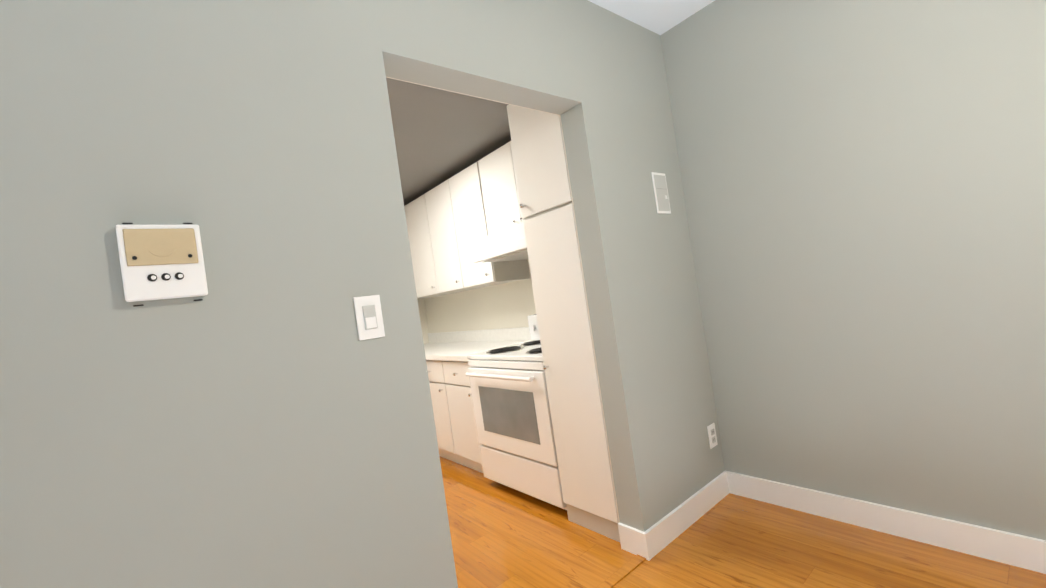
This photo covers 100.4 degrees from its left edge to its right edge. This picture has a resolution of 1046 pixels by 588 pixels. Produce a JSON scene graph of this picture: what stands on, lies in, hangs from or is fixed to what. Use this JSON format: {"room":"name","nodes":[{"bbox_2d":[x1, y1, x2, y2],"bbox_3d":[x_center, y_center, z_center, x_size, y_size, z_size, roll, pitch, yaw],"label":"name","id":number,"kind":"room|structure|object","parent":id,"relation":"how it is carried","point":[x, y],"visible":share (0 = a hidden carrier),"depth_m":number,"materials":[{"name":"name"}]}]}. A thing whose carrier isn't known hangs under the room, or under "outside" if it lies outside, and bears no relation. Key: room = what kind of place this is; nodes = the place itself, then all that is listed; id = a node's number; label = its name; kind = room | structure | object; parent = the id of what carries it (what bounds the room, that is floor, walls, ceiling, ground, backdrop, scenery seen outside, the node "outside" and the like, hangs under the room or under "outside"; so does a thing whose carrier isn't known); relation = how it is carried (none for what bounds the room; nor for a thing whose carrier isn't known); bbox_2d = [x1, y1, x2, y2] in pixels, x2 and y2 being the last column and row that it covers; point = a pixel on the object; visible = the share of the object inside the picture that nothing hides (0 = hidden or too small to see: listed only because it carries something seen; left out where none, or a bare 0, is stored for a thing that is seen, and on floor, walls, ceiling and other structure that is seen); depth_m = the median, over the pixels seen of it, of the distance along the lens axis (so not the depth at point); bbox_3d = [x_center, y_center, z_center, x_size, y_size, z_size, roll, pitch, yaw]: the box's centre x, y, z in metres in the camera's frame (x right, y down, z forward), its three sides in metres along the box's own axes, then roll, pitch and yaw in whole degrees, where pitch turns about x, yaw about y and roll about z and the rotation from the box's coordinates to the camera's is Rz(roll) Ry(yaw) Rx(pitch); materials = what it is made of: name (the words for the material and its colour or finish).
{"room":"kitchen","nodes":[
{"label":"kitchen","id":0,"kind":"room"},
{"bbox_2d":[0,0,724,587],"bbox_3d":[-0.101,-0.033,1.560,2.520,2.440,0.130,-8,-1,-39],"label":"wall","id":1,"kind":"structure","parent":0,"point":[260,414],"depth_m":1.06,"materials":[{"name":"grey paint"}]},
{"bbox_2d":[115,223,207,306],"bbox_3d":[-0.760,-0.068,0.923,0.136,0.175,0.034,-8,-1,-39],"label":"door chime","id":2,"kind":"object","parent":1,"relation":"attached to","point":[158,262],"visible":1,"depth_m":0.91,"materials":[{"name":"beige plastic"}]},
{"bbox_2d":[353,295,384,340],"bbox_3d":[-0.420,0.064,1.196,0.072,0.118,0.012,-8,-1,-39],"label":"light switch","id":3,"kind":"object","parent":1,"relation":"attached to","point":[369,317],"visible":1,"depth_m":1.19,"materials":[{"name":"white plastic"}]},
{"bbox_2d":[651,172,670,213],"bbox_3d":[0.690,-0.501,2.167,0.115,0.205,0.012,-8,-1,-39],"label":"blank panel","id":4,"kind":"object","parent":1,"relation":"attached to","point":[661,193],"visible":1,"depth_m":2.16,"materials":[{"name":"white plastic"}]},
{"bbox_2d":[634,471,729,560],"bbox_3d":[0.787,1.022,2.051,0.714,0.110,0.014,-8,-1,-39],"label":"baseboard","id":5,"kind":"structure","parent":1,"relation":"attached to","point":[651,541],"depth_m":1.99,"materials":[{"name":"white wood"}]},
{"bbox_2d":[707,423,717,448],"bbox_3d":[0.976,0.729,2.243,0.070,0.115,0.010,-8,-1,-39],"label":"outlet","id":6,"kind":"object","parent":1,"relation":"attached to","point":[712,436],"visible":1,"depth_m":2.24,"materials":[{"name":"white plastic"}]},
{"bbox_2d":[417,298,428,343],"bbox_3d":[-1.956,0.261,3.899,2.320,2.440,0.130,-8,-1,-39],"label":"wall","id":7,"kind":"structure","parent":0,"point":[423,316],"depth_m":4.56,"materials":[{"name":"beige paint"}]},
{"bbox_2d":[386,77,510,205],"bbox_3d":[-1.175,-0.986,2.754,2.316,0.220,2.866,-8,-1,-39],"label":"ceiling","id":8,"kind":"structure","parent":0,"point":[441,136],"depth_m":2.65,"materials":[{"name":"white paint"}]},
{"bbox_2d":[424,259,535,332],"bbox_3d":[-0.092,-0.011,3.588,0.200,2.440,3.000,-8,-1,-39],"label":"wall","id":9,"kind":"structure","parent":0,"point":[507,305],"depth_m":3.74,"materials":[{"name":"beige paint"}]},
{"bbox_2d":[404,197,452,298],"bbox_3d":[-0.831,-0.416,3.995,0.328,0.860,0.585,-8,-1,-39],"label":"upper cabinet","id":10,"kind":"object","parent":9,"relation":"attached to","point":[414,210],"depth_m":3.83,"materials":[{"name":"white wood"}]},
{"bbox_2d":[420,182,472,296],"bbox_3d":[-0.520,-0.465,3.611,0.328,0.860,0.408,-8,-1,-39],"label":"upper cabinet","id":11,"kind":"object","parent":9,"relation":"attached to","point":[446,222],"depth_m":3.53,"materials":[{"name":"white wood"}]},
{"bbox_2d":[428,327,530,342],"bbox_3d":[-0.442,0.376,3.899,0.018,0.100,1.740,-8,-1,-39],"label":"backsplash","id":12,"kind":"structure","parent":9,"relation":"attached to","point":[521,332],"depth_m":3.80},
{"bbox_2d":[444,161,529,288],"bbox_3d":[-0.264,-0.505,3.295,0.328,0.860,0.408,-8,-1,-39],"label":"upper cabinet","id":13,"kind":"object","parent":9,"relation":"attached to","point":[465,196],"depth_m":3.19,"materials":[{"name":"white wood"}]},
{"bbox_2d":[470,223,527,262],"bbox_3d":[0.067,-0.336,2.788,0.498,0.151,0.746,-8,-1,-39],"label":"range hood","id":14,"kind":"object","parent":9,"relation":"attached to","point":[508,244],"visible":0.46,"depth_m":2.70,"materials":[{"name":"white metal"}]},
{"bbox_2d":[478,141,524,234],"bbox_3d":[0.066,-0.712,2.836,0.362,0.555,0.746,-8,-1,-39],"label":"upper cabinet","id":15,"kind":"object","parent":9,"relation":"attached to","point":[499,186],"visible":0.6,"depth_m":2.87,"materials":[{"name":"white wood"}]},
{"bbox_2d":[387,77,619,522],"bbox_3d":[-1.017,0.112,2.739,2.320,2.440,2.870,-8,-1,-39],"label":"liner","id":16,"kind":"object","parent":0,"point":[580,257],"visible":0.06,"depth_m":1.95,"materials":[{"name":"grey paint"}]},
{"bbox_2d":[588,0,714,34],"bbox_3d":[-3.637,-0.805,1.750,7.900,0.100,10.700,-8,-1,-39],"label":"ceiling","id":17,"kind":"structure","parent":0,"point":[660,17],"depth_m":2.10,"materials":[{"name":"white paint"}]},
{"bbox_2d":[440,456,1045,587],"bbox_3d":[-2.292,1.554,0.508,7.900,0.100,7.560,-8,-1,-39],"label":"floor","id":18,"kind":"structure","parent":0,"point":[503,536],"depth_m":1.83,"materials":[{"name":"laminate"}]},
{"bbox_2d":[426,359,451,460],"bbox_3d":[-0.434,0.866,3.511,0.598,0.800,0.408,-8,-1,-39],"label":"base cabinet","id":19,"kind":"object","parent":18,"relation":"on","point":[433,368],"depth_m":3.28,"materials":[{"name":"white wood"}]},
{"bbox_2d":[440,359,482,472],"bbox_3d":[-0.178,0.825,3.195,0.598,0.800,0.408,-8,-1,-39],"label":"base cabinet","id":20,"kind":"object","parent":18,"relation":"on","point":[458,402],"depth_m":3.04,"materials":[{"name":"white wood"}]},
{"bbox_2d":[424,339,531,362],"bbox_3d":[-0.662,0.476,3.708,0.618,0.040,1.740,-8,-1,-39],"label":"countertop","id":21,"kind":"structure","parent":20,"relation":"on","point":[442,352],"depth_m":3.30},
{"bbox_2d":[466,314,566,509],"bbox_3d":[0.132,0.659,2.714,0.692,1.030,0.754,-8,-1,-39],"label":"stove","id":22,"kind":"object","parent":18,"relation":"on","point":[512,413],"visible":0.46,"depth_m":2.49,"materials":[{"name":"white metal"}]},
{"bbox_2d":[507,104,619,541],"bbox_3d":[0.411,0.043,2.289,0.682,2.160,0.358,-8,-1,-39],"label":"tall cabinet","id":23,"kind":"object","parent":18,"relation":"on","point":[570,369],"visible":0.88,"depth_m":2.08,"materials":[{"name":"white wood"}]},
{"bbox_2d":[596,554,645,587],"bbox_3d":[0.177,1.157,1.578,0.875,0.006,0.045,-8,-1,-39],"label":"threshold strip","id":24,"kind":"object","parent":18,"relation":"on","point":[621,573],"depth_m":1.76,"materials":[{"name":"laminate"}]},
{"bbox_2d":[660,0,1045,539],"bbox_3d":[1.820,-0.312,1.281,0.130,2.440,3.022,-8,-1,-39],"label":"wall","id":25,"kind":"structure","parent":0,"point":[864,185],"depth_m":1.72,"materials":[{"name":"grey paint"}]},
{"bbox_2d":[726,471,1045,573],"bbox_3d":[1.929,0.848,1.221,0.020,0.110,2.762,-8,-1,-39],"label":"baseboard","id":26,"kind":"structure","parent":25,"relation":"attached to","point":[1009,548],"depth_m":1.73,"materials":[{"name":"white wood"}]}
]}

